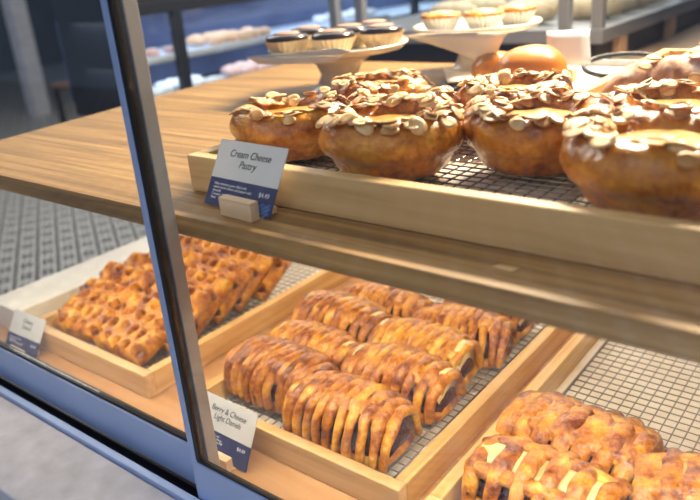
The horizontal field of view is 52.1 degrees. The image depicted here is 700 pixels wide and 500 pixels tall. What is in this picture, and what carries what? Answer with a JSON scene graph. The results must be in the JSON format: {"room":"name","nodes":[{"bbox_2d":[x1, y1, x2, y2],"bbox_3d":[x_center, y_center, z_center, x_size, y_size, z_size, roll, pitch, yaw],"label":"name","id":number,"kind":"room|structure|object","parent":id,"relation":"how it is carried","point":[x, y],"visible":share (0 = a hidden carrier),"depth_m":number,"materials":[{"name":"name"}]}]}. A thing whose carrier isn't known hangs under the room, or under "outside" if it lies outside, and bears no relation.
{"room":"food shop","nodes":[
{"label":"food shop","id":0,"kind":"room"},
{"bbox_2d":[1,0,51,116],"bbox_3d":[-3.353,-2.974,6.823,0.160,3.400,0.160,12,28,36],"label":"pillar","id":1,"kind":"structure","parent":0,"point":[15,11],"depth_m":7.19,"materials":[{"name":"metal"}]},
{"bbox_2d":[0,0,63,73],"bbox_3d":[-7.707,-3.250,8.401,0.100,3.400,14.000,12,28,36],"label":"wall","id":2,"kind":"structure","parent":0,"point":[41,13],"depth_m":11.71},
{"bbox_2d":[0,63,146,294],"bbox_3d":[-0.394,-0.784,5.423,18.000,0.050,17.000,12,28,36],"label":"floor","id":3,"kind":"structure","parent":0,"point":[39,239],"depth_m":4.00,"materials":[{"name":"tile"}]},
{"bbox_2d":[50,81,84,122],"bbox_3d":[-2.252,-1.444,6.137,0.440,0.920,0.440,12,28,36],"label":"dining chair","id":4,"kind":"object","parent":3,"relation":"on","point":[64,84],"visible":0.15,"depth_m":6.14,"materials":[{"name":"brown wood"}]},
{"bbox_2d":[52,0,460,115],"bbox_3d":[0.061,-0.654,2.884,0.362,1.550,2.356,12,28,36],"label":"display case","id":5,"kind":"object","parent":3,"relation":"on","point":[80,25],"visible":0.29,"depth_m":2.10,"materials":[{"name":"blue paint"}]},
{"bbox_2d":[147,45,220,62],"bbox_3d":[-0.539,-0.551,2.015,0.200,0.012,0.290,12,28,36],"label":"serving tray","id":6,"kind":"object","parent":5,"relation":"on","point":[162,56],"visible":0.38,"depth_m":1.99,"materials":[{"name":"white ceramic"}]},
{"bbox_2d":[146,48,159,56],"bbox_3d":[-0.536,-0.534,1.938,0.041,0.023,0.043,-17,25,-27],"label":"bun","id":7,"kind":"object","parent":6,"relation":"on","point":[151,52],"visible":0.85,"depth_m":1.93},
{"bbox_2d":[187,35,269,48],"bbox_3d":[-0.355,-0.654,2.229,0.200,0.012,0.290,12,28,36],"label":"serving tray","id":8,"kind":"object","parent":5,"relation":"on","point":[252,40],"visible":0.35,"depth_m":2.14,"materials":[{"name":"white ceramic"}]},
{"bbox_2d":[186,34,204,45],"bbox_3d":[-0.464,-0.631,2.151,0.056,0.031,0.058,-8,22,-8],"label":"bun","id":9,"kind":"object","parent":8,"relation":"on","point":[194,39],"visible":1,"depth_m":2.13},
{"bbox_2d":[203,31,220,41],"bbox_3d":[-0.424,-0.654,2.198,0.056,0.031,0.058,12,28,36],"label":"bun","id":10,"kind":"object","parent":8,"relation":"on","point":[207,35],"visible":0.49,"depth_m":2.18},
{"bbox_2d":[207,35,224,44],"bbox_3d":[-0.392,-0.617,2.105,0.053,0.028,0.051,-16,25,-26],"label":"bun","id":11,"kind":"object","parent":8,"relation":"on","point":[214,39],"visible":0.98,"depth_m":2.09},
{"bbox_2d":[221,33,236,42],"bbox_3d":[-0.363,-0.633,2.139,0.051,0.027,0.049,10,26,32],"label":"bun","id":12,"kind":"object","parent":8,"relation":"on","point":[228,37],"visible":0.85,"depth_m":2.12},
{"bbox_2d":[235,30,251,39],"bbox_3d":[-0.324,-0.656,2.184,0.055,0.030,0.056,9,26,30],"label":"bun","id":13,"kind":"object","parent":8,"relation":"on","point":[241,34],"visible":0.96,"depth_m":2.17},
{"bbox_2d":[246,29,259,37],"bbox_3d":[-0.305,-0.667,2.210,0.055,0.030,0.056,0,22,11],"label":"bun","id":14,"kind":"object","parent":8,"relation":"on","point":[255,33],"visible":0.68,"depth_m":2.19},
{"bbox_2d":[256,26,271,36],"bbox_3d":[-0.273,-0.685,2.245,0.056,0.030,0.055,7,25,27],"label":"bun","id":15,"kind":"object","parent":8,"relation":"on","point":[264,31],"visible":0.83,"depth_m":2.23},
{"bbox_2d":[219,74,241,78],"bbox_3d":[-0.286,-0.587,2.342,0.200,0.012,0.290,12,28,36],"label":"serving tray","id":16,"kind":"object","parent":5,"relation":"on","point":[222,76],"visible":0.02,"depth_m":2.30,"materials":[{"name":"white ceramic"}]},
{"bbox_2d":[221,64,239,76],"bbox_3d":[-0.380,-0.574,2.282,0.064,0.034,0.063,-13,23,-19],"label":"bun","id":17,"kind":"object","parent":16,"relation":"on","point":[230,70],"visible":1,"depth_m":2.26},
{"bbox_2d":[235,61,251,73],"bbox_3d":[-0.344,-0.593,2.319,0.066,0.036,0.064,3,23,18],"label":"bun","id":18,"kind":"object","parent":16,"relation":"on","point":[241,64],"visible":0.48,"depth_m":2.30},
{"bbox_2d":[241,64,260,73],"bbox_3d":[-0.311,-0.560,2.234,0.063,0.034,0.062,-17,25,-28],"label":"bun","id":19,"kind":"object","parent":16,"relation":"on","point":[249,68],"visible":0.66,"depth_m":2.21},
{"bbox_2d":[148,0,460,64],"bbox_3d":[0.037,-0.904,2.789,0.310,0.006,2.350,12,28,36],"label":"shelf","id":20,"kind":"object","parent":5,"relation":"attached to","point":[399,8],"depth_m":2.73,"materials":[{"name":"wood"}]},
{"bbox_2d":[298,13,389,26],"bbox_3d":[-0.019,-0.842,2.622,0.200,0.012,0.290,12,28,36],"label":"serving tray","id":21,"kind":"object","parent":5,"relation":"on","point":[326,23],"visible":0.44,"depth_m":2.58,"materials":[{"name":"white ceramic"}]},
{"bbox_2d":[313,15,326,22],"bbox_3d":[-0.110,-0.828,2.566,0.047,0.026,0.049,14,29,38],"label":"bun","id":22,"kind":"object","parent":21,"relation":"on","point":[318,18],"visible":1,"depth_m":2.55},
{"bbox_3d":[-0.518,-0.456,2.071,0.200,0.012,0.290,12,28,36],"label":"serving tray","id":23,"kind":"object","parent":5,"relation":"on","visible":0},
{"bbox_2d":[154,81,170,88],"bbox_3d":[-0.548,-0.477,2.087,0.051,0.028,0.051,4,24,21],"label":"bun","id":24,"kind":"object","parent":23,"relation":"on","point":[157,85],"visible":0.59,"depth_m":2.07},
{"bbox_2d":[158,86,173,94],"bbox_3d":[-0.517,-0.442,1.994,0.051,0.027,0.049,-15,24,-24],"label":"bun","id":25,"kind":"object","parent":23,"relation":"on","point":[165,89],"visible":0.62,"depth_m":1.98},
{"bbox_2d":[0,236,574,499],"bbox_3d":[0.264,0.519,0.905,1.670,0.840,0.857,12,28,36],"label":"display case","id":26,"kind":"object","parent":3,"relation":"on","point":[47,453],"visible":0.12,"depth_m":0.72,"materials":[{"name":"brown wood"}]},
{"bbox_2d":[11,344,39,355],"bbox_3d":[-0.440,0.135,0.962,0.036,0.015,0.026,12,28,36],"label":"card holder","id":27,"kind":"object","parent":26,"relation":"on","point":[38,353],"visible":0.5,"depth_m":0.96,"materials":[{"name":"brown wood"}]},
{"bbox_2d":[6,309,45,357],"bbox_3d":[-0.440,0.114,0.969,0.076,0.047,0.030,12,27,35],"label":"price card","id":28,"kind":"object","parent":27,"relation":"on","point":[26,330],"visible":1,"depth_m":0.97,"materials":[{"name":"paper"}]},
{"bbox_2d":[0,0,220,483],"bbox_3d":[-0.378,-0.182,0.670,0.592,0.749,0.013,12,28,36],"label":"sliding door","id":29,"kind":"structure","parent":26,"relation":"on","point":[163,443],"depth_m":0.64,"materials":[{"name":"metal"}]},
{"bbox_2d":[100,0,282,499],"bbox_3d":[0.249,-0.037,0.186,1.040,0.749,0.007,12,28,36],"label":"sliding door","id":30,"kind":"structure","parent":26,"relation":"on","point":[213,482],"depth_m":0.55,"materials":[{"name":"metal"}]},
{"bbox_2d":[38,270,349,398],"bbox_3d":[-0.203,0.060,1.074,0.265,0.031,0.452,12,28,36],"label":"serving tray","id":31,"kind":"object","parent":26,"relation":"on","point":[150,382],"visible":0.26,"depth_m":0.93,"materials":[{"name":"brown wood"}]},
{"bbox_2d":[90,262,321,368],"bbox_3d":[-0.202,0.069,1.077,0.236,0.002,0.423,12,28,36],"label":"sheet","id":32,"kind":"object","parent":31,"relation":"on","point":[294,265],"visible":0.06,"depth_m":1.05,"materials":[{"name":"paper"}]},
{"bbox_2d":[94,263,320,366],"bbox_3d":[-0.203,0.064,1.075,0.219,0.008,0.406,12,28,36],"label":"wire rack","id":33,"kind":"object","parent":32,"relation":"on","point":[292,263],"visible":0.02,"depth_m":1.06,"materials":[{"name":"grey"}]},
{"bbox_2d":[51,277,136,345],"bbox_3d":[-0.346,0.079,0.975,0.101,0.057,0.088,11,27,34],"label":"pastry","id":34,"kind":"object","parent":33,"relation":"on","point":[82,317],"visible":0.91,"depth_m":0.96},
{"bbox_2d":[100,261,155,294],"bbox_3d":[-0.325,0.061,1.003,0.101,0.066,0.084,11,27,34],"label":"pastry","id":35,"kind":"object","parent":33,"relation":"on","point":[139,280],"visible":0.41,"depth_m":0.99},
{"bbox_2d":[93,293,166,366],"bbox_3d":[-0.268,0.098,0.914,0.101,0.057,0.087,13,28,38],"label":"pastry","id":36,"kind":"object","parent":33,"relation":"on","point":[135,334],"visible":0.89,"depth_m":0.90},
{"bbox_2d":[124,251,153,272],"bbox_3d":[-0.300,0.046,1.033,0.101,0.067,0.085,11,27,34],"label":"pastry","id":37,"kind":"object","parent":33,"relation":"on","point":[137,259],"visible":0.16,"depth_m":1.04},
{"bbox_2d":[149,248,202,266],"bbox_3d":[-0.271,0.034,1.059,0.101,0.066,0.084,11,27,34],"label":"pastry","id":38,"kind":"object","parent":33,"relation":"on","point":[191,258],"visible":0.09,"depth_m":1.04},
{"bbox_2d":[148,282,212,351],"bbox_3d":[-0.238,0.081,0.935,0.102,0.067,0.085,15,29,39],"label":"pastry","id":39,"kind":"object","parent":33,"relation":"on","point":[201,299],"visible":0.17,"depth_m":0.92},
{"bbox_2d":[179,234,222,256],"bbox_3d":[-0.247,0.019,1.089,0.101,0.067,0.085,11,27,34],"label":"pastry","id":40,"kind":"object","parent":33,"relation":"on","point":[204,247],"visible":0.2,"depth_m":1.08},
{"bbox_2d":[184,265,233,337],"bbox_3d":[-0.216,0.066,0.967,0.101,0.066,0.084,13,28,37],"label":"pastry","id":41,"kind":"object","parent":33,"relation":"on","point":[219,288],"visible":0.4,"depth_m":0.95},
{"bbox_2d":[194,255,254,324],"bbox_3d":[-0.192,0.052,0.997,0.102,0.067,0.085,15,29,39],"label":"pastry","id":42,"kind":"object","parent":33,"relation":"on","point":[241,276],"visible":0.42,"depth_m":0.98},
{"bbox_2d":[214,245,273,311],"bbox_3d":[-0.169,0.038,1.028,0.101,0.066,0.084,13,28,37],"label":"pastry","id":43,"kind":"object","parent":33,"relation":"on","point":[261,265],"visible":0.44,"depth_m":1.01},
{"bbox_2d":[252,253,292,301],"bbox_3d":[-0.138,0.025,1.053,0.102,0.067,0.085,15,29,39],"label":"pastry","id":44,"kind":"object","parent":33,"relation":"on","point":[280,267],"visible":0.29,"depth_m":1.02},
{"bbox_2d":[218,451,234,471],"bbox_3d":[-0.127,0.206,0.723,0.036,0.015,0.026,12,28,36],"label":"card holder","id":45,"kind":"object","parent":26,"relation":"on","point":[226,462],"visible":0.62,"depth_m":0.71,"materials":[{"name":"brown wood"}]},
{"bbox_2d":[207,391,258,472],"bbox_3d":[-0.126,0.183,0.726,0.078,0.053,0.027,13,28,37],"label":"price card","id":46,"kind":"object","parent":45,"relation":"on","point":[234,425],"visible":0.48,"depth_m":0.72,"materials":[{"name":"paper"}]},
{"bbox_2d":[0,61,699,362],"bbox_3d":[0.306,0.025,0.718,1.555,0.286,0.733,12,28,36],"label":"display shelf","id":47,"kind":"object","parent":26,"relation":"on","point":[84,163],"visible":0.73,"depth_m":0.50,"materials":[{"name":"brown wood"}]},
{"bbox_2d":[218,194,276,222],"bbox_3d":[-0.078,-0.034,0.543,0.036,0.015,0.026,15,29,39],"label":"card holder","id":48,"kind":"object","parent":47,"relation":"on","point":[240,208],"visible":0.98,"depth_m":0.53,"materials":[{"name":"brown wood"}]},
{"bbox_2d":[204,139,288,218],"bbox_3d":[-0.081,-0.056,0.551,0.077,0.047,0.028,15,29,39],"label":"price card","id":49,"kind":"object","parent":48,"relation":"on","point":[252,171],"visible":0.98,"depth_m":0.55,"materials":[{"name":"paper"}]},
{"bbox_2d":[258,204,269,217],"bbox_3d":[-0.070,-0.031,0.536,0.029,0.011,0.001,15,-1,39],"label":"print","id":50,"kind":"object","parent":49,"relation":"on","point":[260,210],"depth_m":0.53},
{"bbox_2d":[268,36,408,93],"bbox_3d":[-0.014,-0.256,1.007,0.196,0.066,0.196,12,28,36],"label":"cake stand","id":51,"kind":"object","parent":47,"relation":"on","point":[350,62],"visible":0.42,"depth_m":0.98,"materials":[{"name":"beige ceramic"}]},
{"bbox_2d":[264,31,310,52],"bbox_3d":[-0.084,-0.280,0.969,0.063,0.031,0.063,12,28,36],"label":"tart","id":52,"kind":"object","parent":51,"relation":"on","point":[285,41],"visible":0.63,"depth_m":0.95,"materials":[{"name":"food"}]},
{"bbox_2d":[246,56,339,63],"bbox_3d":[-0.076,-0.244,0.919,0.169,0.014,0.004,13,28,37],"label":"plate","id":53,"kind":"object","parent":51,"relation":"attached to","point":[289,59],"visible":1,"depth_m":0.92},
{"bbox_2d":[249,48,350,56],"bbox_3d":[-0.070,-0.252,0.916,0.179,0.012,0.006,12,28,36],"label":"paper sheet","id":54,"kind":"object","parent":51,"relation":"on","point":[334,51],"visible":1,"depth_m":0.90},
{"bbox_2d":[290,25,327,48],"bbox_3d":[-0.059,-0.306,1.029,0.063,0.031,0.063,-17,25,-27],"label":"tart","id":55,"kind":"object","parent":51,"relation":"on","point":[310,30],"visible":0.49,"depth_m":1.01,"materials":[{"name":"food"}]},
{"bbox_2d":[306,35,315,48],"bbox_3d":[-0.058,-0.301,1.031,0.063,0.020,0.063,-17,25,-27],"label":"paper cup","id":56,"kind":"object","parent":55,"relation":"on","point":[310,46],"depth_m":1.01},
{"bbox_2d":[310,28,356,49],"bbox_3d":[-0.022,-0.277,0.948,0.063,0.031,0.063,2,23,15],"label":"tart","id":57,"kind":"object","parent":51,"relation":"on","point":[339,38],"visible":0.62,"depth_m":0.93,"materials":[{"name":"food"}]},
{"bbox_2d":[310,35,356,49],"bbox_3d":[-0.021,-0.272,0.950,0.063,0.020,0.063,2,23,15],"label":"paper cup","id":58,"kind":"object","parent":57,"relation":"on","point":[320,42],"depth_m":0.93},
{"bbox_2d":[330,23,367,47],"bbox_3d":[-0.001,-0.302,1.007,0.063,0.031,0.063,12,27,35],"label":"tart","id":59,"kind":"object","parent":51,"relation":"on","point":[355,27],"visible":0.43,"depth_m":0.99,"materials":[{"name":"food"}]},
{"bbox_2d":[352,33,364,47],"bbox_3d":[0.000,-0.297,1.009,0.063,0.020,0.063,12,27,35],"label":"paper cup","id":60,"kind":"object","parent":59,"relation":"on","point":[358,42],"depth_m":0.99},
{"bbox_2d":[360,19,393,25],"bbox_3d":[0.035,-0.317,1.035,0.063,0.031,0.063,1,23,14],"label":"tart","id":61,"kind":"object","parent":51,"relation":"on","point":[374,21],"visible":0.26,"depth_m":1.02,"materials":[{"name":"food"}]},
{"bbox_2d":[358,23,404,48],"bbox_3d":[0.042,-0.289,0.967,0.063,0.031,0.063,-7,22,-6],"label":"tart","id":62,"kind":"object","parent":51,"relation":"on","point":[381,34],"visible":0.84,"depth_m":0.95,"materials":[{"name":"food"}]},
{"bbox_2d":[187,92,699,285],"bbox_3d":[0.142,-0.078,0.582,0.468,0.031,0.309,12,28,36],"label":"serving tray","id":63,"kind":"object","parent":47,"relation":"on","point":[641,244],"visible":0.48,"depth_m":0.44,"materials":[{"name":"brown wood"}]},
{"bbox_2d":[285,140,699,221],"bbox_3d":[0.143,-0.069,0.585,0.439,0.002,0.280,12,28,36],"label":"sheet","id":64,"kind":"object","parent":63,"relation":"on","point":[463,148],"visible":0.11,"depth_m":0.55,"materials":[{"name":"paper"}]},
{"bbox_2d":[286,116,695,221],"bbox_3d":[0.142,-0.073,0.584,0.439,0.004,0.279,12,28,36],"label":"wire rack","id":65,"kind":"object","parent":64,"relation":"on","point":[463,143],"visible":0.12,"depth_m":0.54,"materials":[{"name":"grey"}]},
{"bbox_2d":[229,86,350,160],"bbox_3d":[-0.051,-0.113,0.646,0.113,0.053,0.110,4,24,21],"label":"pastry","id":66,"kind":"object","parent":65,"relation":"on","point":[274,120],"visible":0.81,"depth_m":0.61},
{"bbox_2d":[330,68,429,100],"bbox_3d":[0.032,-0.164,0.758,0.110,0.048,0.104,-20,27,-33],"label":"pastry","id":67,"kind":"object","parent":65,"relation":"on","point":[344,87],"visible":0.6,"depth_m":0.74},
{"bbox_2d":[316,92,463,180],"bbox_3d":[0.033,-0.089,0.567,0.116,0.055,0.121,12,28,36],"label":"pastry","id":68,"kind":"object","parent":65,"relation":"on","point":[399,136],"visible":0.98,"depth_m":0.53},
{"bbox_2d":[345,80,458,108],"bbox_3d":[0.048,-0.129,0.668,0.104,0.049,0.103,-22,28,-36],"label":"pastry","id":69,"kind":"object","parent":65,"relation":"on","point":[445,92],"visible":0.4,"depth_m":0.68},
{"bbox_2d":[455,68,574,116],"bbox_3d":[0.152,-0.138,0.667,0.111,0.050,0.107,-10,23,-13],"label":"pastry","id":70,"kind":"object","parent":65,"relation":"on","point":[502,83],"visible":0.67,"depth_m":0.66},
{"bbox_2d":[463,88,615,176],"bbox_3d":[0.144,-0.092,0.550,0.114,0.054,0.114,-21,27,-35],"label":"pastry","id":71,"kind":"object","parent":65,"relation":"on","point":[522,134],"visible":0.81,"depth_m":0.52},
{"bbox_2d":[560,100,699,221],"bbox_3d":[0.194,-0.056,0.448,0.122,0.057,0.130,-17,25,-27],"label":"pastry","id":72,"kind":"object","parent":65,"relation":"on","point":[639,161],"visible":0.99,"depth_m":0.41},
{"bbox_2d":[606,78,699,114],"bbox_3d":[0.249,-0.100,0.552,0.110,0.053,0.113,-3,22,3],"label":"pastry","id":73,"kind":"object","parent":65,"relation":"on","point":[649,92],"visible":0.43,"depth_m":0.57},
{"bbox_2d":[435,80,462,91],"bbox_3d":[0.137,-0.221,0.968,0.047,0.007,0.095,12,28,36],"label":"slate board","id":74,"kind":"object","parent":47,"relation":"on","point":[454,86],"visible":0.03,"depth_m":0.96,"materials":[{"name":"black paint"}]},
{"bbox_2d":[443,67,471,83],"bbox_3d":[0.141,-0.240,0.989,0.059,0.008,0.106,-18,26,-30],"label":"paper sheet","id":75,"kind":"object","parent":74,"relation":"on","point":[452,75],"visible":0.55,"depth_m":0.99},
{"bbox_2d":[412,16,542,71],"bbox_3d":[0.188,-0.301,1.065,0.188,0.072,0.188,12,28,36],"label":"cake stand","id":76,"kind":"object","parent":47,"relation":"on","point":[464,63],"visible":0.37,"depth_m":1.02,"materials":[{"name":"beige ceramic"}]},
{"bbox_2d":[420,10,460,29],"bbox_3d":[0.132,-0.333,1.041,0.060,0.028,0.059,12,28,36],"label":"tart","id":77,"kind":"object","parent":76,"relation":"on","point":[442,19],"visible":0.83,"depth_m":1.02,"materials":[{"name":"beige food"}]},
{"bbox_2d":[430,0,477,17],"bbox_3d":[0.268,-0.619,1.853,0.059,0.051,0.144,-23,28,-38],"label":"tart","id":78,"kind":"object","parent":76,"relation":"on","point":[461,6],"visible":0.44,"depth_m":1.82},
{"bbox_2d":[462,8,504,28],"bbox_3d":[0.190,-0.330,1.021,0.060,0.028,0.059,2,23,15],"label":"tart","id":79,"kind":"object","parent":76,"relation":"on","point":[480,18],"visible":0.82,"depth_m":1.00,"materials":[{"name":"beige food"}]},
{"bbox_2d":[463,14,503,28],"bbox_3d":[0.191,-0.326,1.023,0.059,0.018,0.059,2,23,15],"label":"paper cup","id":80,"kind":"object","parent":79,"relation":"on","point":[474,21],"depth_m":1.00,"materials":[{"name":"beige"}]},
{"bbox_2d":[498,4,536,24],"bbox_3d":[0.243,-0.345,1.047,0.060,0.028,0.059,-7,22,-6],"label":"tart","id":81,"kind":"object","parent":76,"relation":"on","point":[514,14],"visible":0.89,"depth_m":1.03,"materials":[{"name":"beige food"}]},
{"bbox_2d":[492,264,520,272],"bbox_3d":[0.091,0.011,0.417,0.016,0.001,0.007,12,28,36],"label":"crumb","id":82,"kind":"object","parent":47,"relation":"on","point":[510,269],"visible":1,"depth_m":0.42,"materials":[{"name":"beige food"}]},
{"bbox_2d":[567,51,666,90],"bbox_3d":[0.284,-0.227,0.918,0.222,0.032,0.256,12,28,36],"label":"serving tray","id":83,"kind":"object","parent":47,"relation":"on","point":[608,66],"depth_m":0.95,"materials":[{"name":"ceramic"}]},
{"bbox_2d":[471,50,509,76],"bbox_3d":[0.196,-0.242,0.944,0.071,0.042,0.073,12,28,36],"label":"bun","id":84,"kind":"object","parent":83,"relation":"on","point":[485,64],"visible":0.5,"depth_m":0.92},
{"bbox_2d":[495,44,567,74],"bbox_3d":[0.225,-0.230,0.893,0.090,0.053,0.090,12,28,36],"label":"bun","id":85,"kind":"object","parent":83,"relation":"on","point":[540,58],"visible":0.6,"depth_m":0.86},
{"bbox_2d":[546,29,590,64],"bbox_3d":[0.283,-0.262,0.929,0.058,0.042,0.019,3,24,19],"label":"price card","id":86,"kind":"object","parent":83,"relation":"on","point":[574,45],"visible":0.8,"depth_m":0.93,"materials":[{"name":"paper"}]},
{"bbox_2d":[568,67,577,81],"bbox_3d":[0.274,-0.227,0.926,0.036,0.016,0.016,12,28,36],"label":"card holder","id":87,"kind":"object","parent":83,"relation":"on","point":[574,70],"visible":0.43,"depth_m":0.91,"materials":[{"name":"brown wood"}]},
{"bbox_2d":[567,66,623,90],"bbox_3d":[0.266,-0.217,0.933,0.170,0.005,0.250,12,28,36],"label":"tray","id":88,"kind":"object","parent":83,"relation":"on","point":[583,79],"depth_m":0.96,"materials":[{"name":"white ceramic"}]},
{"bbox_2d":[575,49,686,98],"bbox_3d":[0.430,-0.171,0.752,0.288,0.031,0.320,12,28,36],"label":"serving tray","id":89,"kind":"object","parent":47,"relation":"on","point":[598,86],"visible":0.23,"depth_m":0.78,"materials":[{"name":"brown wood"}]},
{"bbox_2d":[602,52,699,92],"bbox_3d":[0.327,-0.162,0.696,0.159,0.061,0.069,9,26,31],"label":"pastry","id":90,"kind":"object","parent":89,"relation":"on","point":[671,67],"visible":0.41,"depth_m":0.69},
{"bbox_2d":[681,42,699,54],"bbox_3d":[0.398,-0.183,0.731,0.167,0.064,0.073,16,30,41],"label":"pastry","id":91,"kind":"object","parent":89,"relation":"on","point":[693,49],"visible":0.08,"depth_m":0.74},
{"bbox_2d":[206,326,571,499],"bbox_3d":[0.070,0.121,0.869,0.282,0.031,0.452,12,28,36],"label":"serving tray","id":92,"kind":"object","parent":26,"relation":"on","point":[360,481],"visible":0.16,"depth_m":0.70,"materials":[{"name":"brown wood"}]},
{"bbox_2d":[228,296,544,476],"bbox_3d":[0.071,0.130,0.873,0.253,0.002,0.423,12,28,36],"label":"sheet","id":93,"kind":"object","parent":92,"relation":"on","point":[411,454],"visible":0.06,"depth_m":0.78,"materials":[{"name":"paper"}]},
{"bbox_2d":[225,297,546,478],"bbox_3d":[0.070,0.124,0.871,0.236,0.008,0.406,12,28,36],"label":"wire rack","id":94,"kind":"object","parent":93,"relation":"on","point":[230,396],"visible":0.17,"depth_m":0.77,"materials":[{"name":"grey"}]},
{"bbox_2d":[223,336,338,415],"bbox_3d":[-0.075,0.131,0.792,0.131,0.063,0.090,13,28,37],"label":"pastry","id":95,"kind":"object","parent":94,"relation":"on","point":[259,370],"visible":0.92,"depth_m":0.77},
{"bbox_2d":[268,319,362,369],"bbox_3d":[-0.040,0.114,0.836,0.115,0.055,0.076,12,27,35],"label":"pastry","id":96,"kind":"object","parent":94,"relation":"on","point":[334,342],"visible":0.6,"depth_m":0.81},
{"bbox_2d":[292,289,393,342],"bbox_3d":[-0.007,0.086,0.893,0.127,0.060,0.084,14,28,38],"label":"pastry","id":97,"kind":"object","parent":94,"relation":"on","point":[358,316],"visible":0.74,"depth_m":0.87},
{"bbox_2d":[283,369,423,472],"bbox_3d":[0.001,0.158,0.709,0.136,0.063,0.092,12,28,36],"label":"pastry","id":98,"kind":"object","parent":94,"relation":"on","point":[371,424],"visible":1,"depth_m":0.68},
{"bbox_2d":[341,280,433,316],"bbox_3d":[0.046,0.071,0.920,0.125,0.058,0.085,12,28,36],"label":"pastry","id":99,"kind":"object","parent":94,"relation":"on","point":[400,302],"visible":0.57,"depth_m":0.89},
{"bbox_2d":[339,340,464,424],"bbox_3d":[0.055,0.134,0.762,0.126,0.060,0.084,11,27,33],"label":"pastry","id":100,"kind":"object","parent":94,"relation":"on","point":[432,383],"visible":0.85,"depth_m":0.73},
{"bbox_2d":[367,316,484,384],"bbox_3d":[0.083,0.111,0.811,0.123,0.060,0.084,12,27,35],"label":"pastry","id":101,"kind":"object","parent":94,"relation":"on","point":[448,342],"visible":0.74,"depth_m":0.79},
{"bbox_2d":[413,302,518,369],"bbox_3d":[0.135,0.093,0.849,0.122,0.057,0.083,9,26,31],"label":"pastry","id":102,"kind":"object","parent":94,"relation":"on","point":[494,332],"visible":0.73,"depth_m":0.82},
{"bbox_2d":[444,300,536,340],"bbox_3d":[0.177,0.071,0.899,0.111,0.053,0.074,13,28,37],"label":"pastry","id":103,"kind":"object","parent":94,"relation":"on","point":[524,326],"visible":0.02,"depth_m":0.86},
{"bbox_2d":[424,333,598,499],"bbox_3d":[0.311,0.174,0.689,0.282,0.031,0.452,12,28,36],"label":"serving tray","id":104,"kind":"object","parent":26,"relation":"on","point":[566,360],"visible":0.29,"depth_m":0.77,"materials":[{"name":"brown wood"}]},
{"bbox_2d":[554,339,598,391],"bbox_3d":[0.312,0.187,0.694,0.276,0.004,0.446,12,28,36],"label":"tray","id":105,"kind":"object","parent":104,"relation":"on","point":[592,342],"depth_m":0.82,"materials":[{"name":"brown wood"}]},
{"bbox_2d":[555,339,699,451],"bbox_3d":[0.311,0.183,0.692,0.253,0.002,0.423,12,28,36],"label":"sheet","id":106,"kind":"object","parent":104,"relation":"on","point":[599,343],"visible":0.34,"depth_m":0.78,"materials":[{"name":"paper"}]},
{"bbox_2d":[562,340,699,449],"bbox_3d":[0.311,0.177,0.690,0.228,0.008,0.398,12,28,36],"label":"wire rack","id":107,"kind":"object","parent":106,"relation":"on","point":[606,341],"visible":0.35,"depth_m":0.76,"materials":[{"name":"grey"}]},
{"bbox_2d":[460,434,631,499],"bbox_3d":[0.163,0.195,0.598,0.130,0.053,0.093,13,28,37],"label":"pastry","id":108,"kind":"object","parent":107,"relation":"on","point":[501,467],"visible":1,"depth_m":0.59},
{"bbox_2d":[496,390,665,485],"bbox_3d":[0.212,0.168,0.666,0.139,0.044,0.097,15,29,39],"label":"pastry","id":109,"kind":"object","parent":107,"relation":"on","point":[592,431],"visible":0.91,"depth_m":0.65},
{"bbox_2d":[632,448,699,499],"bbox_3d":[0.301,0.195,0.582,0.139,0.044,0.097,4,24,21],"label":"pastry","id":110,"kind":"object","parent":107,"relation":"on","point":[668,473],"visible":0.99,"depth_m":0.58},
{"bbox_2d":[328,0,699,62],"bbox_3d":[0.617,-0.404,2.127,0.860,1.570,1.130,12,28,36],"label":"display case","id":111,"kind":"object","parent":3,"relation":"on","point":[666,24],"visible":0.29,"depth_m":1.72,"materials":[{"name":"grey metal"}]},
{"bbox_2d":[461,0,505,8],"bbox_3d":[0.360,-0.670,1.960,0.144,0.051,0.059,12,27,35],"label":"bread loaf","id":112,"kind":"object","parent":111,"relation":"on","point":[479,3],"visible":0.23,"depth_m":1.92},
{"bbox_2d":[508,0,555,22],"bbox_3d":[0.408,-0.549,1.654,0.059,0.051,0.144,-23,28,-37],"label":"bread loaf","id":113,"kind":"object","parent":111,"relation":"on","point":[546,11],"visible":0.44,"depth_m":1.61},
{"bbox_2d":[506,0,557,14],"bbox_3d":[0.450,-0.598,1.763,0.144,0.051,0.059,10,26,32],"label":"bread loaf","id":114,"kind":"object","parent":111,"relation":"on","point":[554,3],"visible":0.12,"depth_m":1.72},
{"bbox_2d":[573,0,622,18],"bbox_3d":[0.552,-0.556,1.640,0.144,0.051,0.059,12,27,35],"label":"bread loaf","id":115,"kind":"object","parent":111,"relation":"on","point":[581,8],"visible":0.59,"depth_m":1.62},
{"bbox_2d":[621,0,640,12],"bbox_3d":[0.625,-0.597,1.726,0.144,0.051,0.059,9,26,30],"label":"bread loaf","id":116,"kind":"object","parent":111,"relation":"on","point":[628,5],"visible":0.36,"depth_m":1.69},
{"bbox_2d":[638,0,654,7],"bbox_3d":[0.698,-0.638,1.812,0.144,0.051,0.059,7,25,28],"label":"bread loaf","id":117,"kind":"object","parent":111,"relation":"on","point":[643,3],"visible":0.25,"depth_m":1.78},
{"bbox_2d":[623,22,699,59],"bbox_3d":[0.600,-0.603,2.046,0.860,0.010,1.130,12,28,36],"label":"countertop","id":118,"kind":"structure","parent":111,"relation":"on","point":[686,38],"depth_m":1.77,"materials":[{"name":"brown wood"}]},
{"bbox_2d":[402,31,506,59],"bbox_3d":[0.134,-0.273,0.969,0.169,0.044,0.006,13,28,37],"label":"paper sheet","id":119,"kind":"object","parent":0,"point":[472,45],"visible":0.95,"depth_m":0.95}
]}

